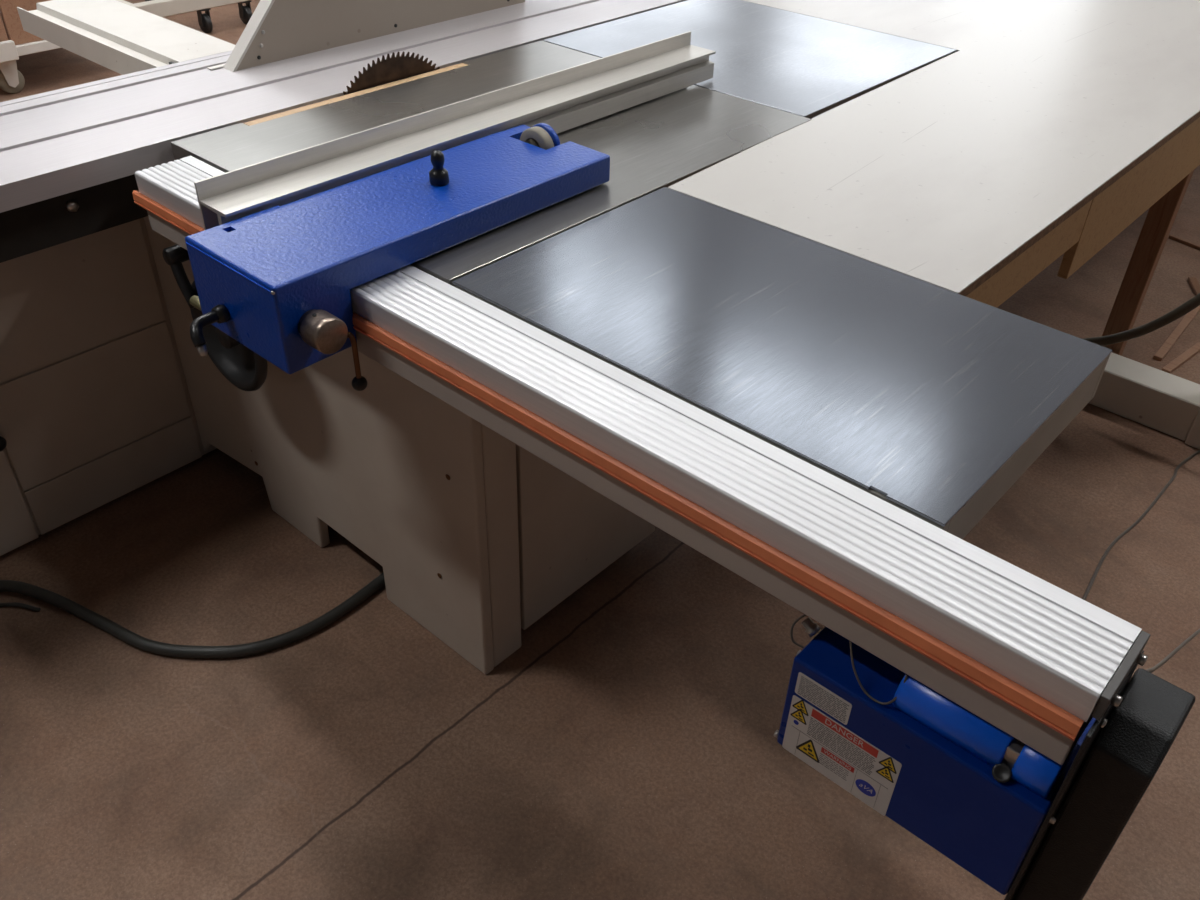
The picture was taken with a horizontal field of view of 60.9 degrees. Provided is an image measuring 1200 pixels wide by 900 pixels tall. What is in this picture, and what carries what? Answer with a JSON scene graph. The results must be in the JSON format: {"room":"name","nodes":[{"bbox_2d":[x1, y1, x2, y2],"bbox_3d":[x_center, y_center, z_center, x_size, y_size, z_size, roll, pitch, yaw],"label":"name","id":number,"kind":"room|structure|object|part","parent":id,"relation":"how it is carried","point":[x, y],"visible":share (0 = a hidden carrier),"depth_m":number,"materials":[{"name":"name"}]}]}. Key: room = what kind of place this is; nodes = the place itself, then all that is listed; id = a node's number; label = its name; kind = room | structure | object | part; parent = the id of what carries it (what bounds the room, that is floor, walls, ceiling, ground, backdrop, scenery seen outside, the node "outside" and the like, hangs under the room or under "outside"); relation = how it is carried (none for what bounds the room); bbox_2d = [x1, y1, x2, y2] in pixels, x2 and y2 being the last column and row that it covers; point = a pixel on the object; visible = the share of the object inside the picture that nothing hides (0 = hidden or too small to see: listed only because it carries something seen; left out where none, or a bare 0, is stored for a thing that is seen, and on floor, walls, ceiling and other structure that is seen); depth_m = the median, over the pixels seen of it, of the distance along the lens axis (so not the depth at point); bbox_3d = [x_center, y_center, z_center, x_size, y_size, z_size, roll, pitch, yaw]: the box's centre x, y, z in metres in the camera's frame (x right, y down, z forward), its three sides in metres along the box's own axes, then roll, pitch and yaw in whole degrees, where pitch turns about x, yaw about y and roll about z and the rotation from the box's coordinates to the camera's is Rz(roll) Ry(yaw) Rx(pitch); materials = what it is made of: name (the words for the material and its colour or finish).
{"room":"woodworking shop","nodes":[
{"label":"woodworking shop","id":0,"kind":"room"},
{"bbox_2d":[0,0,1199,899],"bbox_3d":[-1.188,0.017,2.638,13.500,0.100,11.600,29,45,31],"label":"floor","id":1,"kind":"structure","parent":0,"point":[628,748],"depth_m":1.95,"materials":[{"name":"concrete"}]},
{"bbox_2d":[0,602,40,611],"bbox_3d":[-1.423,0.414,2.012,0.577,0.009,0.106,-25,45,-31],"label":"lead","id":2,"kind":"object","parent":1,"relation":"on","point":[15,604],"visible":1,"depth_m":2.13,"materials":[{"name":"black rubber"}]},
{"bbox_2d":[0,0,61,93],"bbox_3d":[-2.988,-2.059,4.561,0.885,0.800,1.140,29,45,31],"label":"wooden cart","id":3,"kind":"object","parent":1,"relation":"on","point":[15,42],"visible":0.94,"depth_m":4.55,"materials":[{"name":"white wood"}]},
{"bbox_3d":[-3.005,-1.898,4.695,0.855,0.041,1.140,29,45,31],"label":"rail","id":4,"kind":"part","parent":3,"relation":"part of","materials":[{"name":"white paint"}]},
{"bbox_2d":[0,218,216,555],"bbox_3d":[-1.670,-0.018,1.988,0.528,0.688,2.600,29,45,31],"label":"cabinet","id":5,"kind":"object","parent":1,"relation":"on","point":[96,407],"visible":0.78,"depth_m":2.22,"materials":[{"name":"beige metal"}]},
{"bbox_3d":[-1.250,-0.013,2.111,0.025,0.038,0.038,29,45,31],"label":"door knob","id":6,"kind":"part","parent":5,"relation":"part of","materials":[{"name":"black plastic"}]},
{"bbox_3d":[-1.611,0.272,1.854,0.009,0.388,1.064,29,45,31],"label":"door","id":7,"kind":"part","parent":5,"relation":"part of","materials":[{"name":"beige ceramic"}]},
{"bbox_3d":[-1.367,-0.157,1.862,0.006,0.287,1.172,29,45,31],"label":"panel","id":8,"kind":"part","parent":5,"relation":"part of","materials":[{"name":"grey metal"}]},
{"bbox_3d":[-1.118,-0.102,2.264,0.006,0.260,0.402,29,45,31],"label":"panel","id":9,"kind":"part","parent":5,"relation":"part of","materials":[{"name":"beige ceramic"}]},
{"bbox_3d":[-1.123,0.054,2.382,0.006,0.124,0.402,29,45,31],"label":"kick panel","id":10,"kind":"part","parent":5,"relation":"part of","materials":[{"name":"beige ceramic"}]},
{"bbox_2d":[0,0,686,262],"bbox_3d":[-0.671,-0.816,2.379,0.422,0.160,3.900,29,45,31],"label":"table","id":11,"kind":"object","parent":5,"relation":"on","point":[70,157],"visible":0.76,"depth_m":2.08,"materials":[{"name":"metal"}]},
{"bbox_2d":[17,0,234,74],"bbox_3d":[-1.181,-1.035,2.564,0.710,0.060,0.232,29,45,31],"label":"outrigger arm","id":12,"kind":"object","parent":11,"relation":"attached to","point":[122,38],"visible":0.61,"depth_m":2.52},
{"bbox_2d":[207,0,524,71],"bbox_3d":[-0.537,-1.216,2.433,0.056,0.420,0.950,29,45,31],"label":"housing","id":13,"kind":"object","parent":11,"relation":"on","point":[277,30],"visible":1,"depth_m":2.40,"materials":[{"name":"beige metal"}]},
{"bbox_2d":[118,0,252,32],"bbox_3d":[-2.150,-2.583,5.790,0.655,0.200,1.400,29,45,31],"label":"trolley","id":14,"kind":"object","parent":1,"relation":"on","point":[162,8],"visible":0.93,"depth_m":5.40,"materials":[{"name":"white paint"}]},
{"bbox_3d":[-2.149,-2.633,5.752,0.620,0.075,1.400,29,45,31],"label":"frame","id":15,"kind":"part","parent":14,"relation":"part of","materials":[{"name":"beige wood"}]},
{"bbox_2d":[0,572,384,657],"bbox_3d":[-1.053,0.352,2.096,1.504,0.024,0.344,-8,38,-13],"label":"power cable","id":16,"kind":"object","parent":1,"relation":"on","point":[103,623],"visible":0.88,"depth_m":2.08,"materials":[{"name":"black rubber"}]},
{"bbox_2d":[143,0,1111,673],"bbox_3d":[0.226,-0.320,2.297,1.794,0.922,1.824,29,45,31],"label":"saw","id":17,"kind":"object","parent":1,"relation":"on","point":[931,401],"visible":0.54,"depth_m":1.79,"materials":[{"name":"beige metal"}]},
{"bbox_3d":[-0.775,-0.331,1.934,0.081,0.108,0.061,29,45,31],"label":"clamp lever","id":18,"kind":"part","parent":17,"relation":"part of","materials":[{"name":"black plastic"}]},
{"bbox_3d":[-0.588,-0.088,2.057,1.022,0.800,0.025,29,45,31],"label":"panel","id":19,"kind":"part","parent":17,"relation":"part of","materials":[{"name":"white metal"}]},
{"bbox_3d":[-0.463,-0.714,2.340,0.003,0.380,0.380,29,45,31],"label":"blade","id":20,"kind":"part","parent":17,"relation":"part of","materials":[{"name":"metal"}]},
{"bbox_2d":[185,31,715,390],"bbox_3d":[-0.125,-0.483,1.863,0.360,0.257,1.377,29,45,31],"label":"fence","id":21,"kind":"object","parent":17,"relation":"on","point":[283,245],"visible":1,"depth_m":1.63,"materials":[{"name":"blue metal"}]},
{"bbox_3d":[-0.392,-0.168,1.437,0.052,0.054,0.054,29,45,31],"label":"knurled knob","id":22,"kind":"part","parent":21,"relation":"part of","materials":[{"name":"metal"}]},
{"bbox_3d":[-0.369,-0.143,1.516,0.028,0.074,0.008,29,45,31],"label":"release lever","id":23,"kind":"part","parent":21,"relation":"part of","materials":[{"name":"brown metal"}]},
{"bbox_3d":[-0.263,-0.461,1.661,0.033,0.056,0.033,29,45,31],"label":"knob","id":24,"kind":"part","parent":21,"relation":"part of","materials":[{"name":"black plastic"}]},
{"bbox_3d":[-0.189,0.093,1.834,0.039,0.800,0.078,29,45,31],"label":"corner post","id":25,"kind":"part","parent":17,"relation":"part of","materials":[{"name":"beige metal"}]},
{"bbox_3d":[-0.011,-0.036,1.998,0.020,0.782,0.426,29,45,31],"label":"door","id":26,"kind":"part","parent":17,"relation":"part of","materials":[{"name":"beige metal"}]},
{"bbox_2d":[132,156,1150,764],"bbox_3d":[-0.153,-0.114,1.428,1.740,0.107,0.122,29,45,31],"label":"rail","id":27,"kind":"object","parent":17,"relation":"attached to","point":[1033,659],"visible":0.98,"depth_m":1.15,"materials":[{"name":"silver metal"}]},
{"bbox_2d":[774,614,1095,894],"bbox_3d":[0.381,0.292,1.169,0.314,0.200,0.191,29,45,31],"label":"box","id":28,"kind":"object","parent":27,"relation":"hanging from","point":[967,788],"visible":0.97,"depth_m":1.10,"materials":[{"name":"blue metal"}]},
{"bbox_2d":[798,676,848,722],"bbox_3d":[0.250,0.280,1.147,0.062,0.030,0.001,29,45,31],"label":"print","id":29,"kind":"object","parent":28,"relation":"on","point":[819,696],"depth_m":1.15,"materials":[{"name":"grey paper"}]},
{"bbox_2d":[793,718,885,804],"bbox_3d":[0.274,0.356,1.176,0.128,0.077,0.001,29,45,31],"label":"print","id":30,"kind":"object","parent":28,"relation":"attached to","point":[841,757],"depth_m":1.17,"materials":[{"name":"grey paper"}]},
{"bbox_3d":[0.395,0.287,1.060,0.170,0.058,0.058,29,45,31],"label":"motor","id":31,"kind":"part","parent":28,"relation":"part of","materials":[{"name":"blue metal"}]},
{"bbox_2d":[1004,650,1194,899],"bbox_3d":[0.509,0.450,1.117,0.062,0.531,0.156,29,45,31],"label":"guard","id":32,"kind":"object","parent":27,"relation":"attached to","point":[1121,753],"visible":0.97,"depth_m":1.01,"materials":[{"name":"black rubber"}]},
{"bbox_3d":[0.492,0.212,0.963,0.008,0.030,0.109,29,45,31],"label":"plate","id":33,"kind":"part","parent":27,"relation":"part of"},
{"bbox_3d":[0.244,-0.161,1.488,0.792,0.074,0.500,29,45,31],"label":"table frame","id":34,"kind":"part","parent":17,"relation":"part of","materials":[{"name":"grey metal"}]},
{"bbox_2d":[668,0,1199,355],"bbox_3d":[1.272,-1.015,3.312,1.406,0.863,3.810,29,45,31],"label":"table","id":35,"kind":"object","parent":1,"relation":"on","point":[1051,127],"visible":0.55,"depth_m":2.09,"materials":[{"name":"white laminate"}]},
{"bbox_3d":[1.460,-0.540,2.710,0.060,0.842,0.047,29,45,31],"label":"leg","id":36,"kind":"part","parent":35,"relation":"part of","materials":[{"name":"brown wood"}]},
{"bbox_2d":[1082,449,1199,599],"bbox_3d":[1.410,0.131,2.511,1.604,0.007,0.104,-30,47,-35],"label":"cord","id":37,"kind":"object","parent":1,"relation":"on","point":[1198,451],"visible":0.76,"depth_m":2.44,"materials":[{"name":"grey rubber"}]},
{"bbox_2d":[1083,293,1199,345],"bbox_3d":[1.271,-0.439,2.567,0.770,0.667,0.058,24,42,26],"label":"hose","id":38,"kind":"object","parent":1,"relation":"on","point":[1194,302],"visible":0.49,"depth_m":2.55,"materials":[{"name":"black rubber"}]},
{"bbox_2d":[1089,352,1199,448],"bbox_3d":[1.452,-0.489,2.594,0.620,0.900,0.122,29,45,31],"label":"wooden beam","id":39,"kind":"structure","parent":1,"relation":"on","point":[1167,403],"depth_m":2.75,"materials":[{"name":"white wood"}]},
{"bbox_3d":[1.641,-0.378,2.455,0.100,0.900,0.110,29,45,31],"label":"post","id":40,"kind":"part","parent":39,"relation":"part of","materials":[{"name":"beige wood"}]},
{"bbox_2d":[1146,629,1199,672],"bbox_3d":[1.057,0.204,1.629,1.406,0.639,0.017,-28,46,-34],"label":"cord","id":41,"kind":"object","parent":1,"relation":"on","point":[1197,632],"visible":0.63,"depth_m":1.20,"materials":[{"name":"grey rubber"}]},
{"bbox_2d":[1153,306,1199,360],"bbox_3d":[1.829,-0.386,3.209,0.024,0.012,0.500,28,44,30],"label":"wood strip","id":42,"kind":"object","parent":1,"relation":"on","point":[1171,340],"visible":0.85,"depth_m":3.16,"materials":[{"name":"brown wood"}]},
{"bbox_2d":[1161,342,1199,372],"bbox_3d":[1.751,-0.276,3.060,0.240,0.012,0.024,-27,45,-32],"label":"wood strip","id":43,"kind":"object","parent":1,"relation":"on","point":[1191,352],"visible":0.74,"depth_m":3.05,"materials":[{"name":"brown wood"}]},
{"bbox_2d":[1169,235,1199,249],"bbox_3d":[2.192,-0.700,3.641,0.012,0.012,0.340,-22,43,-29],"label":"wood strip","id":44,"kind":"object","parent":1,"relation":"on","point":[1172,237],"visible":1,"depth_m":3.71,"materials":[{"name":"brown wood"}]},
{"bbox_2d":[1188,277,1199,295],"bbox_3d":[1.996,-0.527,3.403,0.024,0.012,0.200,9,38,10],"label":"wood strip","id":45,"kind":"object","parent":1,"relation":"on","point":[1193,282],"visible":1,"depth_m":3.43,"materials":[{"name":"brown wood"}]}
]}

